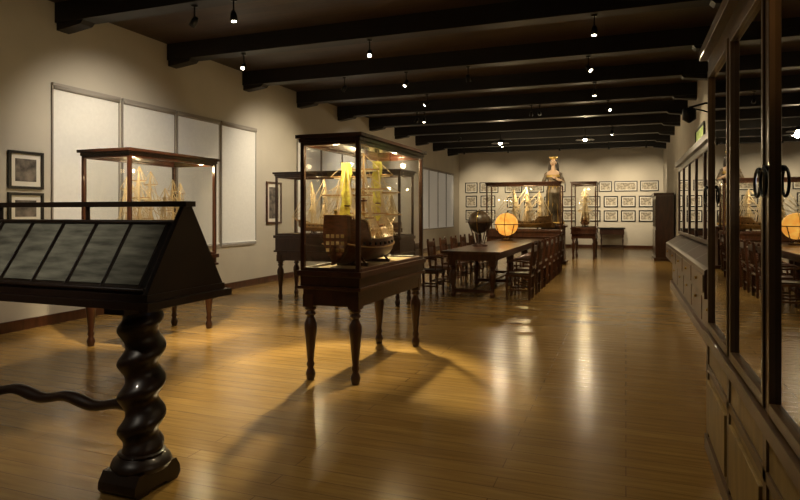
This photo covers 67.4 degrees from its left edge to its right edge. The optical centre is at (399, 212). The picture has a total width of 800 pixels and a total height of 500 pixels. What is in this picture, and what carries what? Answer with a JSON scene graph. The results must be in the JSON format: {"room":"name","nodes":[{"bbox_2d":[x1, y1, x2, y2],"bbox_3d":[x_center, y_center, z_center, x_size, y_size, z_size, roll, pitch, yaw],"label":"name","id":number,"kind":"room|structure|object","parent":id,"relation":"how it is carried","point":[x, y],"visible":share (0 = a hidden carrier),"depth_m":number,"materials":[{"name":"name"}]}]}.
{"room":"museum","nodes":[
{"label":"museum","id":0,"kind":"room"},
{"bbox_2d":[0,0,458,322],"bbox_3d":[-2.497,-0.700,14.938,0.200,4.500,30.200,0,0,21],"label":"wall","id":1,"kind":"structure","parent":0,"point":[105,58],"depth_m":10.24,"materials":[{"name":"paint"}]},
{"bbox_2d":[7,150,43,189],"bbox_3d":[-4.984,-0.570,7.999,0.035,0.500,0.500,0,0,21],"label":"framed picture","id":2,"kind":"object","parent":1,"relation":"attached to","point":[25,169],"visible":1,"depth_m":7.99,"materials":[{"name":"black wood"}]},
{"bbox_2d":[7,192,43,218],"bbox_3d":[-4.984,-0.060,7.999,0.035,0.420,0.500,0,0,21],"label":"framed picture","id":3,"kind":"object","parent":1,"relation":"attached to","point":[12,197],"visible":0.66,"depth_m":7.99,"materials":[{"name":"black"}]},
{"bbox_2d":[51,82,120,219],"bbox_3d":[-4.626,-0.575,8.906,0.065,2.490,1.190,0,0,21],"label":"window blind","id":4,"kind":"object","parent":1,"relation":"in","point":[81,119],"depth_m":8.81,"materials":[{"name":"fabric"}]},
{"bbox_2d":[121,98,175,219],"bbox_3d":[-4.188,-0.575,10.071,0.065,2.490,1.190,0,0,21],"label":"window","id":5,"kind":"structure","parent":1,"relation":"in","point":[143,125],"depth_m":10.04,"materials":[{"name":"fabric"}]},
{"bbox_2d":[176,111,220,247],"bbox_3d":[-3.749,-0.575,11.236,0.065,2.490,1.190,0,0,21],"label":"window","id":6,"kind":"structure","parent":1,"relation":"in","point":[196,135],"depth_m":11.28,"materials":[{"name":"fabric"}]},
{"bbox_2d":[0,242,459,333],"bbox_3d":[-2.395,1.480,14.883,0.030,0.140,29.770,0,0,21],"label":"baseboard","id":7,"kind":"structure","parent":1,"relation":"attached to","point":[28,323],"depth_m":8.56,"materials":[{"name":"red wood"}]},
{"bbox_2d":[220,121,256,246],"bbox_3d":[-3.310,-0.575,12.402,0.065,2.490,1.190,0,0,21],"label":"window blind","id":8,"kind":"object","parent":1,"relation":"in","point":[237,142],"depth_m":12.32,"materials":[{"name":"fabric"}]},
{"bbox_2d":[266,181,281,223],"bbox_3d":[-2.863,-0.230,13.633,0.035,0.950,0.620,0,0,21],"label":"framed picture","id":9,"kind":"object","parent":1,"relation":"attached to","point":[270,186],"visible":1,"depth_m":13.58,"materials":[{"name":"beige paper"}]},
{"bbox_2d":[297,139,320,232],"bbox_3d":[-2.276,-0.575,15.148,0.065,2.490,1.190,0,0,21],"label":"window","id":10,"kind":"structure","parent":1,"relation":"in","point":[313,156],"depth_m":15.21,"materials":[{"name":"fabric"}]},
{"bbox_2d":[321,150,341,232],"bbox_3d":[-1.838,-0.575,16.314,0.065,2.490,1.190,0,0,21],"label":"window","id":11,"kind":"structure","parent":1,"relation":"in","point":[330,161],"depth_m":16.23,"materials":[{"name":"fabric"}]},
{"bbox_2d":[342,155,354,212],"bbox_3d":[-1.399,-0.575,17.479,0.065,2.490,1.190,0,0,21],"label":"window","id":12,"kind":"structure","parent":1,"relation":"in","point":[345,158],"depth_m":17.45,"materials":[{"name":"fabric"}]},
{"bbox_2d":[361,159,372,211],"bbox_3d":[-0.960,-0.575,18.644,0.065,2.490,1.190,0,0,21],"label":"window","id":13,"kind":"structure","parent":1,"relation":"in","point":[369,163],"depth_m":18.56,"materials":[{"name":"fabric"}]},
{"bbox_2d":[423,167,429,229],"bbox_3d":[0.965,-0.575,23.758,0.065,2.490,1.190,0,0,21],"label":"window","id":14,"kind":"structure","parent":1,"relation":"in","point":[425,169],"depth_m":23.93,"materials":[{"name":"fabric"}]},
{"bbox_2d":[429,168,438,228],"bbox_3d":[1.404,-0.575,24.924,0.065,2.490,1.190,0,0,21],"label":"window","id":15,"kind":"structure","parent":1,"relation":"in","point":[433,173],"depth_m":24.93,"materials":[{"name":"fabric"}]},
{"bbox_2d":[438,170,446,228],"bbox_3d":[1.843,-0.575,26.089,0.065,2.490,1.190,0,0,21],"label":"window","id":16,"kind":"structure","parent":1,"relation":"in","point":[441,174],"depth_m":26.01,"materials":[{"name":"fabric"}]},
{"bbox_2d":[446,172,453,227],"bbox_3d":[2.281,-0.575,27.254,0.065,2.490,1.190,0,0,21],"label":"window","id":17,"kind":"structure","parent":1,"relation":"in","point":[449,176],"depth_m":27.19,"materials":[{"name":"fabric"}]},
{"bbox_2d":[0,245,721,499],"bbox_3d":[1.808,1.650,13.317,9.400,0.200,30.200,0,0,21],"label":"floor","id":18,"kind":"structure","parent":0,"point":[592,386],"depth_m":5.10,"materials":[{"name":"brown wood"}]},
{"bbox_2d":[0,201,231,499],"bbox_3d":[-2.198,0.744,3.691,2.284,1.617,0.680,0,0,21],"label":"lectern stand","id":19,"kind":"object","parent":18,"relation":"on","point":[133,270],"visible":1,"depth_m":3.32,"materials":[{"name":"brown wood"}]},
{"bbox_2d":[77,147,219,346],"bbox_3d":[-3.085,0.410,7.530,0.790,2.280,1.590,0,0,21],"label":"display case","id":20,"kind":"object","parent":18,"relation":"on","point":[129,155],"visible":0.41,"depth_m":7.17,"materials":[{"name":"brown wood"}]},
{"bbox_2d":[116,166,164,219],"bbox_3d":[-3.127,-0.013,7.278,0.388,1.102,0.855,0,0,34],"label":"model","id":21,"kind":"object","parent":20,"relation":"in","point":[138,181],"visible":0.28,"depth_m":7.24},
{"bbox_2d":[157,179,184,219],"bbox_3d":[-2.974,0.047,7.918,0.294,0.982,0.650,0,0,34],"label":"model","id":22,"kind":"object","parent":20,"relation":"in","point":[163,209],"visible":0.2,"depth_m":7.87},
{"bbox_2d":[272,169,415,305],"bbox_3d":[-0.999,0.410,10.687,2.470,2.280,0.770,0,0,21],"label":"display case","id":23,"kind":"object","parent":18,"relation":"on","point":[287,245],"visible":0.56,"depth_m":10.57,"materials":[{"name":"brown wood"}]},
{"bbox_2d":[292,179,341,233],"bbox_3d":[-1.415,-0.114,10.844,1.244,1.003,0.478,0,0,21],"label":"model","id":24,"kind":"object","parent":23,"relation":"in","point":[311,227],"visible":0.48,"depth_m":10.83},
{"bbox_2d":[361,187,402,232],"bbox_3d":[-0.374,-0.053,10.452,0.890,0.883,0.343,0,0,21],"label":"model","id":25,"kind":"object","parent":23,"relation":"in","point":[395,224],"visible":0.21,"depth_m":10.35},
{"bbox_2d":[295,132,426,384],"bbox_3d":[-0.325,0.415,6.288,0.670,2.270,1.870,0,0,21],"label":"display case","id":26,"kind":"object","parent":18,"relation":"on","point":[355,287],"visible":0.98,"depth_m":5.55,"materials":[{"name":"brown wood"}]},
{"bbox_2d":[320,153,401,265],"bbox_3d":[-0.341,-0.049,6.247,0.493,1.133,1.608,0,0,21],"label":"model","id":27,"kind":"object","parent":26,"relation":"in","point":[377,241],"visible":0.96,"depth_m":5.80},
{"bbox_2d":[413,241,444,295],"bbox_3d":[0.554,1.039,11.492,0.522,1.028,0.496,0,0,21],"label":"dining chair","id":28,"kind":"object","parent":18,"relation":"on","point":[437,271],"visible":0.7,"depth_m":11.44,"materials":[{"name":"red wood"}]},
{"bbox_2d":[427,238,456,289],"bbox_3d":[0.857,1.039,12.297,0.522,1.028,0.496,0,0,21],"label":"dining chair","id":29,"kind":"object","parent":18,"relation":"on","point":[430,244],"visible":0.61,"depth_m":12.17,"materials":[{"name":"red wood"}]},
{"bbox_2d":[439,237,466,285],"bbox_3d":[1.160,1.039,13.102,0.522,1.028,0.496,0,0,21],"label":"dining chair","id":30,"kind":"object","parent":18,"relation":"on","point":[442,242],"visible":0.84,"depth_m":13.03,"materials":[{"name":"red wood"}]},
{"bbox_2d":[450,235,474,280],"bbox_3d":[1.463,1.039,13.906,0.522,1.028,0.496,0,0,21],"label":"dining chair","id":31,"kind":"object","parent":18,"relation":"on","point":[452,240],"visible":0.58,"depth_m":13.78,"materials":[{"name":"red wood"}]},
{"bbox_2d":[460,234,483,276],"bbox_3d":[1.766,1.039,14.711,0.522,1.028,0.496,0,0,21],"label":"dining chair","id":32,"kind":"object","parent":18,"relation":"on","point":[462,238],"visible":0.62,"depth_m":14.78,"materials":[{"name":"red wood"}]},
{"bbox_2d":[468,233,487,273],"bbox_3d":[2.069,1.039,15.516,0.522,1.028,0.496,0,0,21],"label":"dining chair","id":33,"kind":"object","parent":18,"relation":"on","point":[471,240],"visible":0.32,"depth_m":15.40,"materials":[{"name":"red wood"}]},
{"bbox_2d":[476,233,497,269],"bbox_3d":[2.372,1.039,16.321,0.522,1.028,0.496,0,0,21],"label":"dining chair","id":34,"kind":"object","parent":18,"relation":"on","point":[476,233],"visible":0.12,"depth_m":16.20,"materials":[{"name":"red wood"}]},
{"bbox_2d":[441,238,542,297],"bbox_3d":[2.329,1.125,13.708,1.100,0.850,6.000,0,0,21],"label":"dining table","id":35,"kind":"object","parent":18,"relation":"on","point":[498,249],"visible":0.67,"depth_m":11.25,"materials":[{"name":"red wood"}]},
{"bbox_2d":[466,209,493,245],"bbox_3d":[1.690,0.310,12.720,0.600,0.779,0.600,0,0,21],"label":"globe","id":36,"kind":"object","parent":35,"relation":"on","point":[479,222],"visible":1,"depth_m":12.57,"materials":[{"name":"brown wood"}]},
{"bbox_2d":[493,212,519,240],"bbox_3d":[2.740,0.336,15.424,0.700,0.729,0.700,0,0,21],"label":"globe","id":37,"kind":"object","parent":35,"relation":"on","point":[506,224],"visible":1,"depth_m":15.23,"materials":[{"name":"orange"}]},
{"bbox_2d":[505,242,537,300],"bbox_3d":[2.202,1.039,10.871,0.522,1.028,0.496,0,0,21],"label":"dining chair","id":38,"kind":"object","parent":18,"relation":"on","point":[531,273],"visible":1,"depth_m":10.73,"materials":[{"name":"red wood"}]},
{"bbox_2d":[485,181,564,264],"bbox_3d":[3.673,0.325,17.690,2.220,2.450,0.770,0,0,21],"label":"display case","id":39,"kind":"object","parent":18,"relation":"on","point":[492,234],"visible":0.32,"depth_m":17.36,"materials":[{"name":"red wood"}]},
{"bbox_2d":[494,187,554,228],"bbox_3d":[3.656,-0.140,17.697,1.777,1.255,0.496,0,0,21],"label":"model","id":40,"kind":"object","parent":39,"relation":"in","point":[542,221],"visible":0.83,"depth_m":17.54},
{"bbox_2d":[513,240,543,294],"bbox_3d":[2.505,1.039,11.676,0.522,1.028,0.496,0,0,21],"label":"dining chair","id":41,"kind":"object","parent":18,"relation":"on","point":[537,282],"visible":0.68,"depth_m":11.55,"materials":[{"name":"red wood"}]},
{"bbox_2d":[521,238,548,288],"bbox_3d":[2.808,1.039,12.481,0.522,1.028,0.496,0,0,21],"label":"dining chair","id":42,"kind":"object","parent":18,"relation":"on","point":[546,241],"visible":0.63,"depth_m":12.33,"materials":[{"name":"red wood"}]},
{"bbox_2d":[528,237,553,283],"bbox_3d":[3.111,1.039,13.286,0.522,1.028,0.496,0,0,21],"label":"dining chair","id":43,"kind":"object","parent":18,"relation":"on","point":[549,256],"visible":0.42,"depth_m":13.04,"materials":[{"name":"red wood"}]},
{"bbox_2d":[536,235,557,279],"bbox_3d":[3.414,1.039,14.091,0.522,1.028,0.496,0,0,21],"label":"dining chair","id":44,"kind":"object","parent":18,"relation":"on","point":[556,236],"visible":0.38,"depth_m":13.83,"materials":[{"name":"red wood"}]},
{"bbox_2d":[542,234,560,276],"bbox_3d":[3.717,1.039,14.895,0.522,1.028,0.496,0,0,21],"label":"dining chair","id":45,"kind":"object","parent":18,"relation":"on","point":[559,236],"visible":0.32,"depth_m":14.63,"materials":[{"name":"red wood"}]},
{"bbox_2d":[543,233,564,272],"bbox_3d":[4.020,1.039,15.700,0.522,1.028,0.496,0,0,21],"label":"dining chair","id":46,"kind":"object","parent":18,"relation":"on","point":[562,234],"visible":0.44,"depth_m":15.43,"materials":[{"name":"red wood"}]},
{"bbox_2d":[541,225,567,264],"bbox_3d":[4.721,0.955,18.471,0.840,1.190,0.720,0,0,21],"label":"pedestal","id":47,"kind":"object","parent":18,"relation":"on","point":[564,261],"visible":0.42,"depth_m":18.25,"materials":[{"name":"brown wood"}]},
{"bbox_2d":[542,156,564,224],"bbox_3d":[4.715,-0.684,18.455,0.592,2.088,0.591,0,0,-24],"label":"statue","id":48,"kind":"object","parent":47,"relation":"on","point":[552,192],"visible":0.76,"depth_m":18.33,"materials":[{"name":"brown"}]},
{"bbox_2d":[570,181,598,259],"bbox_3d":[6.375,0.250,20.680,0.870,2.600,1.670,0,0,21],"label":"display case","id":49,"kind":"object","parent":18,"relation":"on","point":[591,232],"visible":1,"depth_m":20.07,"materials":[{"name":"red wood"}]},
{"bbox_2d":[577,188,592,226],"bbox_3d":[6.358,-0.189,20.635,0.496,1.354,1.306,0,0,21],"label":"model","id":50,"kind":"object","parent":49,"relation":"in","point":[585,212],"visible":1,"depth_m":20.43},
{"bbox_2d":[599,227,624,248],"bbox_3d":[9.183,1.090,25.981,1.080,0.920,0.500,0,0,21],"label":"console table","id":51,"kind":"object","parent":18,"relation":"on","point":[603,230],"visible":0.99,"depth_m":25.80,"materials":[{"name":"brown wood"}]},
{"bbox_2d":[651,193,673,260],"bbox_3d":[8.818,0.450,20.188,0.600,2.200,2.040,0,0,21],"label":"tall cabinet","id":52,"kind":"object","parent":18,"relation":"on","point":[663,203],"visible":0.91,"depth_m":19.30,"materials":[{"name":"brown wood"}]},
{"bbox_2d":[666,131,707,343],"bbox_3d":[4.788,0.250,9.550,0.698,2.600,6.750,0,0,21],"label":"display cabinet","id":53,"kind":"object","parent":18,"relation":"on","point":[687,252],"visible":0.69,"depth_m":9.27,"materials":[{"name":"brown wood"}]},
{"bbox_2d":[699,0,799,499],"bbox_3d":[1.215,0.445,0.985,1.020,2.210,2.760,0,0,21],"label":"glass display cabinet","id":54,"kind":"object","parent":18,"relation":"on","point":[751,48],"visible":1,"depth_m":1.57,"materials":[{"name":"brown wood"}]},
{"bbox_2d":[49,0,718,127],"bbox_3d":[1.808,-3.050,13.317,9.400,0.200,30.200,0,0,21],"label":"ceiling","id":55,"kind":"structure","parent":0,"point":[259,16],"depth_m":10.03,"materials":[{"name":"black wood"}]},
{"bbox_2d":[55,0,258,33],"bbox_3d":[-0.588,-2.760,6.953,9.000,0.380,0.260,0,0,21],"label":"ceiling beam","id":56,"kind":"structure","parent":55,"relation":"attached to","point":[71,16],"depth_m":8.11,"materials":[{"name":"brown wood"}]},
{"bbox_2d":[189,5,197,27],"bbox_3d":[-2.655,-2.529,7.740,0.143,0.281,0.108,0,0,21],"label":"ceiling spotlight","id":57,"kind":"object","parent":55,"relation":"attached to","point":[193,23],"depth_m":7.71,"materials":[{"name":"black metal"}]},
{"bbox_2d":[230,0,237,22],"bbox_3d":[-2.082,-2.532,7.514,0.098,0.277,0.096,0,0,21],"label":"ceiling spotlight","id":58,"kind":"object","parent":55,"relation":"attached to","point":[233,16],"depth_m":7.49,"materials":[{"name":"black metal"}]},
{"bbox_2d":[240,53,245,70],"bbox_3d":[-2.619,-2.528,10.056,0.103,0.283,0.141,0,0,21],"label":"ceiling spotlight","id":59,"kind":"object","parent":55,"relation":"attached to","point":[243,66],"depth_m":10.03,"materials":[{"name":"black metal"}]},
{"bbox_2d":[341,77,346,91],"bbox_3d":[-1.104,-2.529,11.858,0.143,0.281,0.108,0,0,21],"label":"ceiling spotlight","id":60,"kind":"object","parent":55,"relation":"attached to","point":[344,87],"depth_m":11.83,"materials":[{"name":"black metal"}]},
{"bbox_2d":[366,39,372,57],"bbox_3d":[-0.464,-2.528,9.244,0.107,0.283,0.137,0,0,21],"label":"ceiling spotlight","id":61,"kind":"object","parent":55,"relation":"attached to","point":[369,53],"depth_m":9.22,"materials":[{"name":"black metal"}]},
{"bbox_2d":[402,72,408,86],"bbox_3d":[0.104,-2.528,11.381,0.115,0.284,0.115,0,0,21],"label":"ceiling spotlight","id":62,"kind":"object","parent":55,"relation":"hanging from","point":[405,84],"depth_m":11.35,"materials":[{"name":"black metal"}]},
{"bbox_2d":[423,94,429,106],"bbox_3d":[0.601,-2.532,13.547,0.148,0.275,0.111,0,0,21],"label":"ceiling spotlight","id":63,"kind":"object","parent":55,"relation":"hanging from","point":[427,103],"depth_m":13.53,"materials":[{"name":"black metal"}]},
{"bbox_2d":[167,0,721,68],"bbox_3d":[0.187,-2.760,9.012,9.000,0.380,0.260,0,0,21],"label":"ceiling beam","id":64,"kind":"structure","parent":55,"relation":"attached to","point":[520,12],"depth_m":8.88,"materials":[{"name":"brown wood"}]},
{"bbox_2d":[466,66,470,81],"bbox_3d":[1.247,-2.528,10.976,0.096,0.284,0.131,0,0,21],"label":"ceiling spotlight","id":65,"kind":"object","parent":55,"relation":"attached to","point":[468,79],"depth_m":10.95,"materials":[{"name":"black metal"}]},
{"bbox_2d":[242,26,710,91],"bbox_3d":[0.962,-2.760,11.071,9.000,0.380,0.260,0,0,21],"label":"ceiling beam","id":66,"kind":"structure","parent":55,"relation":"attached to","point":[693,38],"depth_m":10.72,"materials":[{"name":"brown wood"}]},
{"bbox_2d":[491,131,508,144],"bbox_3d":[3.277,-2.450,19.602,0.580,0.440,0.580,0,0,21],"label":"pendant lamp","id":67,"kind":"object","parent":55,"relation":"hanging from","point":[498,142],"visible":1,"depth_m":19.55,"materials":[{"name":"black metal"}]},
{"bbox_2d":[296,59,707,108],"bbox_3d":[1.737,-2.760,13.130,9.000,0.380,0.260,0,0,21],"label":"ceiling beam","id":68,"kind":"structure","parent":55,"relation":"attached to","point":[694,69],"depth_m":12.74,"materials":[{"name":"brown wood"}]},
{"bbox_2d":[337,82,696,120],"bbox_3d":[2.513,-2.760,15.189,9.000,0.380,0.260,0,0,21],"label":"ceiling beam","id":69,"kind":"structure","parent":55,"relation":"attached to","point":[688,90],"depth_m":14.83,"materials":[{"name":"brown wood"}]},
{"bbox_2d":[369,100,687,130],"bbox_3d":[3.288,-2.760,17.248,9.000,0.380,0.260,0,0,21],"label":"ceiling beam","id":70,"kind":"structure","parent":55,"relation":"attached to","point":[675,107],"depth_m":16.94,"materials":[{"name":"brown wood"}]},
{"bbox_2d":[394,113,680,138],"bbox_3d":[4.063,-2.760,19.307,9.000,0.380,0.260,0,0,21],"label":"ceiling beam","id":71,"kind":"structure","parent":55,"relation":"attached to","point":[665,119],"depth_m":19.00,"materials":[{"name":"brown wood"}]},
{"bbox_2d":[415,124,674,145],"bbox_3d":[4.838,-2.760,21.365,9.000,0.380,0.260,0,0,21],"label":"ceiling beam","id":72,"kind":"structure","parent":55,"relation":"attached to","point":[660,129],"depth_m":21.08,"materials":[{"name":"brown wood"}]},
{"bbox_2d":[433,133,669,151],"bbox_3d":[5.613,-2.760,23.424,9.000,0.380,0.260,0,0,21],"label":"ceiling beam","id":73,"kind":"structure","parent":55,"relation":"attached to","point":[656,137],"depth_m":23.17,"materials":[{"name":"brown wood"}]},
{"bbox_2d":[447,141,665,155],"bbox_3d":[6.388,-2.760,25.483,9.000,0.380,0.260,0,0,21],"label":"ceiling beam","id":74,"kind":"structure","parent":55,"relation":"attached to","point":[456,151],"depth_m":25.24,"materials":[{"name":"brown wood"}]},
{"bbox_2d":[575,136,594,140],"bbox_3d":[5.757,-2.450,18.669,0.580,0.440,0.580,0,0,21],"label":"pendant lamp","id":75,"kind":"object","parent":55,"relation":"hanging from","point":[583,138],"visible":1,"depth_m":18.62,"materials":[{"name":"black metal"}]},
{"bbox_2d":[585,56,592,72],"bbox_3d":[3.216,-2.528,10.209,0.134,0.283,0.114,0,0,21],"label":"ceiling spotlight","id":76,"kind":"object","parent":55,"relation":"attached to","point":[588,68],"depth_m":10.19,"materials":[{"name":"black metal"}]},
{"bbox_2d":[590,14,597,35],"bbox_3d":[2.618,-2.532,8.093,0.094,0.276,0.096,0,0,21],"label":"ceiling spotlight","id":77,"kind":"object","parent":55,"relation":"attached to","point":[594,32],"depth_m":8.07,"materials":[{"name":"black metal"}]},
{"bbox_2d":[592,82,596,95],"bbox_3d":[3.981,-2.532,12.282,0.093,0.276,0.096,0,0,21],"label":"ceiling spotlight","id":78,"kind":"object","parent":55,"relation":"hanging from","point":[594,93],"depth_m":12.25,"materials":[{"name":"black metal"}]},
{"bbox_2d":[605,100,611,111],"bbox_3d":[4.953,-2.534,14.257,0.141,0.273,0.136,0,0,21],"label":"ceiling spotlight","id":79,"kind":"object","parent":55,"relation":"hanging from","point":[607,108],"depth_m":14.24,"materials":[{"name":"black metal"}]},
{"bbox_2d":[459,147,662,245],"bbox_3d":[7.093,-0.700,27.355,9.000,4.500,0.200,0,0,21],"label":"wall","id":80,"kind":"structure","parent":0,"point":[638,164],"depth_m":26.92,"materials":[{"name":"paint"}]},
{"bbox_2d":[465,182,477,192],"bbox_3d":[3.402,-1.200,28.619,0.600,0.500,0.035,0,0,21],"label":"framed picture","id":81,"kind":"object","parent":80,"relation":"attached to","point":[469,187],"visible":1,"depth_m":28.62,"materials":[{"name":"black"}]},
{"bbox_2d":[466,196,476,206],"bbox_3d":[3.402,-0.550,28.619,0.550,0.550,0.035,0,0,21],"label":"framed picture","id":82,"kind":"object","parent":80,"relation":"attached to","point":[471,201],"visible":1,"depth_m":28.62,"materials":[{"name":"black"}]},
{"bbox_2d":[466,210,476,219],"bbox_3d":[3.402,0.100,28.619,0.550,0.500,0.035,0,0,21],"label":"framed picture","id":83,"kind":"object","parent":80,"relation":"attached to","point":[468,212],"visible":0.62,"depth_m":28.66,"materials":[{"name":"black"}]},
{"bbox_2d":[481,195,494,206],"bbox_3d":[4.150,-0.550,28.337,0.700,0.550,0.035,0,0,21],"label":"framed picture","id":84,"kind":"object","parent":80,"relation":"attached to","point":[483,198],"visible":0.81,"depth_m":28.33,"materials":[{"name":"black"}]},
{"bbox_2d":[481,210,494,219],"bbox_3d":[4.150,0.100,28.337,0.700,0.500,0.035,0,0,21],"label":"framed picture","id":85,"kind":"object","parent":80,"relation":"attached to","point":[489,211],"visible":0.43,"depth_m":28.26,"materials":[{"name":"black"}]},
{"bbox_2d":[479,182,497,192],"bbox_3d":[4.197,-1.200,28.320,0.900,0.500,0.035,0,0,21],"label":"framed picture","id":86,"kind":"object","parent":80,"relation":"attached to","point":[482,186],"visible":0.76,"depth_m":28.38,"materials":[{"name":"black"}]},
{"bbox_2d":[505,186,521,192],"bbox_3d":[5.273,-1.170,27.915,0.800,0.460,0.035,0,0,21],"label":"framed picture","id":87,"kind":"object","parent":80,"relation":"attached to","point":[518,189],"visible":0.52,"depth_m":27.90,"materials":[{"name":"black"}]},
{"bbox_2d":[507,197,519,207],"bbox_3d":[5.273,-0.500,27.915,0.600,0.500,0.035,0,0,21],"label":"framed picture","id":88,"kind":"object","parent":80,"relation":"attached to","point":[509,201],"visible":0.54,"depth_m":27.95,"materials":[{"name":"black"}]},
{"bbox_2d":[524,197,536,207],"bbox_3d":[6.022,-0.500,27.633,0.600,0.500,0.035,0,0,21],"label":"framed picture","id":89,"kind":"object","parent":80,"relation":"attached to","point":[534,199],"visible":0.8,"depth_m":27.59,"materials":[{"name":"black"}]},
{"bbox_2d":[524,210,536,220],"bbox_3d":[6.022,0.130,27.633,0.600,0.500,0.035,0,0,21],"label":"framed picture","id":90,"kind":"object","parent":80,"relation":"attached to","point":[535,212],"visible":0.3,"depth_m":27.60,"materials":[{"name":"black"}]},
{"bbox_2d":[526,186,543,192],"bbox_3d":[6.209,-1.170,27.562,0.800,0.460,0.035,0,0,21],"label":"framed picture","id":91,"kind":"object","parent":80,"relation":"attached to","point":[531,189],"visible":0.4,"depth_m":27.56,"materials":[{"name":"black"}]},
{"bbox_2d":[466,242,652,248],"bbox_3d":[7.052,1.480,27.247,9.000,0.140,0.030,0,0,21],"label":"baseboard","id":92,"kind":"structure","parent":80,"relation":"attached to","point":[567,245],"depth_m":26.32,"materials":[{"name":"red wood"}]},
{"bbox_2d":[563,196,570,206],"bbox_3d":[7.613,-0.500,27.034,0.600,0.500,0.035,0,0,21],"label":"framed picture","id":93,"kind":"object","parent":80,"relation":"attached to","point":[566,199],"visible":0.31,"depth_m":27.06,"materials":[{"name":"black"}]},
{"bbox_2d":[563,210,570,220],"bbox_3d":[7.613,0.130,27.034,0.600,0.500,0.035,0,0,21],"label":"framed picture","id":94,"kind":"object","parent":80,"relation":"attached to","point":[566,213],"visible":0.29,"depth_m":27.06,"materials":[{"name":"black"}]},
{"bbox_2d":[586,196,600,206],"bbox_3d":[8.596,-0.500,26.664,0.600,0.500,0.035,0,0,21],"label":"framed picture","id":95,"kind":"object","parent":80,"relation":"attached to","point":[591,198],"visible":0.76,"depth_m":26.67,"materials":[{"name":"black"}]},
{"bbox_2d":[586,210,600,221],"bbox_3d":[8.596,0.130,26.664,0.600,0.500,0.035,0,0,21],"label":"framed picture","id":96,"kind":"object","parent":80,"relation":"attached to","point":[591,215],"visible":0.6,"depth_m":26.65,"materials":[{"name":"black"}]},
{"bbox_2d":[599,181,611,191],"bbox_3d":[9.064,-1.170,26.488,0.550,0.460,0.035,0,0,21],"label":"framed picture","id":97,"kind":"object","parent":80,"relation":"attached to","point":[604,186],"visible":1,"depth_m":26.48,"materials":[{"name":"black"}]},
{"bbox_2d":[604,210,617,221],"bbox_3d":[9.279,0.130,26.407,0.600,0.500,0.035,0,0,21],"label":"framed picture","id":98,"kind":"object","parent":80,"relation":"attached to","point":[609,215],"visible":1,"depth_m":26.40,"materials":[{"name":"black"}]},
{"bbox_2d":[604,196,617,206],"bbox_3d":[9.279,-0.500,26.407,0.600,0.500,0.035,0,0,21],"label":"framed picture","id":99,"kind":"object","parent":80,"relation":"attached to","point":[609,201],"visible":1,"depth_m":26.40,"materials":[{"name":"black"}]},
{"bbox_2d":[614,181,637,191],"bbox_3d":[9.859,-1.170,26.188,0.950,0.460,0.035,0,0,21],"label":"framed picture","id":100,"kind":"object","parent":80,"relation":"attached to","point":[619,186],"visible":1,"depth_m":26.20,"materials":[{"name":"black"}]},
{"bbox_2d":[621,210,635,221],"bbox_3d":[9.953,0.130,26.153,0.600,0.500,0.035,0,0,21],"label":"framed picture","id":101,"kind":"object","parent":80,"relation":"attached to","point":[626,215],"visible":1,"depth_m":26.15,"materials":[{"name":"black"}]},
{"bbox_2d":[621,196,635,206],"bbox_3d":[9.953,-0.500,26.153,0.600,0.500,0.035,0,0,21],"label":"framed picture","id":102,"kind":"object","parent":80,"relation":"attached to","point":[626,201],"visible":1,"depth_m":26.15,"materials":[{"name":"black"}]},
{"bbox_2d":[639,210,652,221],"bbox_3d":[10.627,0.130,25.899,0.600,0.500,0.035,0,0,21],"label":"framed picture","id":103,"kind":"object","parent":80,"relation":"attached to","point":[644,215],"visible":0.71,"depth_m":25.90,"materials":[{"name":"black"}]},
{"bbox_2d":[639,196,652,206],"bbox_3d":[10.627,-0.500,25.899,0.600,0.500,0.035,0,0,21],"label":"framed picture","id":104,"kind":"object","parent":80,"relation":"attached to","point":[644,201],"visible":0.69,"depth_m":25.90,"materials":[{"name":"black"}]},
{"bbox_2d":[640,180,658,190],"bbox_3d":[10.748,-1.170,25.853,0.750,0.460,0.035,0,0,21],"label":"framed picture","id":105,"kind":"object","parent":80,"relation":"attached to","point":[651,185],"visible":1,"depth_m":25.84,"materials":[{"name":"black"}]},
{"bbox_2d":[663,80,707,236],"bbox_3d":[6.113,-0.700,11.696,0.200,4.500,30.200,0,0,21],"label":"wall","id":106,"kind":"structure","parent":0,"point":[683,139],"depth_m":17.94,"materials":[{"name":"paint"}]},
{"bbox_2d":[682,102,707,122],"bbox_3d":[5.067,-1.689,10.060,0.614,0.338,0.240,0,0,21],"label":"wall lantern","id":107,"kind":"object","parent":106,"relation":"attached to","point":[688,114],"visible":0.73,"depth_m":10.05,"materials":[{"name":"black metal"}]},
{"bbox_2d":[695,121,704,142],"bbox_3d":[6.426,-1.550,12.861,0.035,0.620,1.600,0,0,21],"label":"framed picture","id":108,"kind":"object","parent":106,"relation":"attached to","point":[700,131],"visible":0.4,"depth_m":12.76,"materials":[{"name":"green"}]}
]}

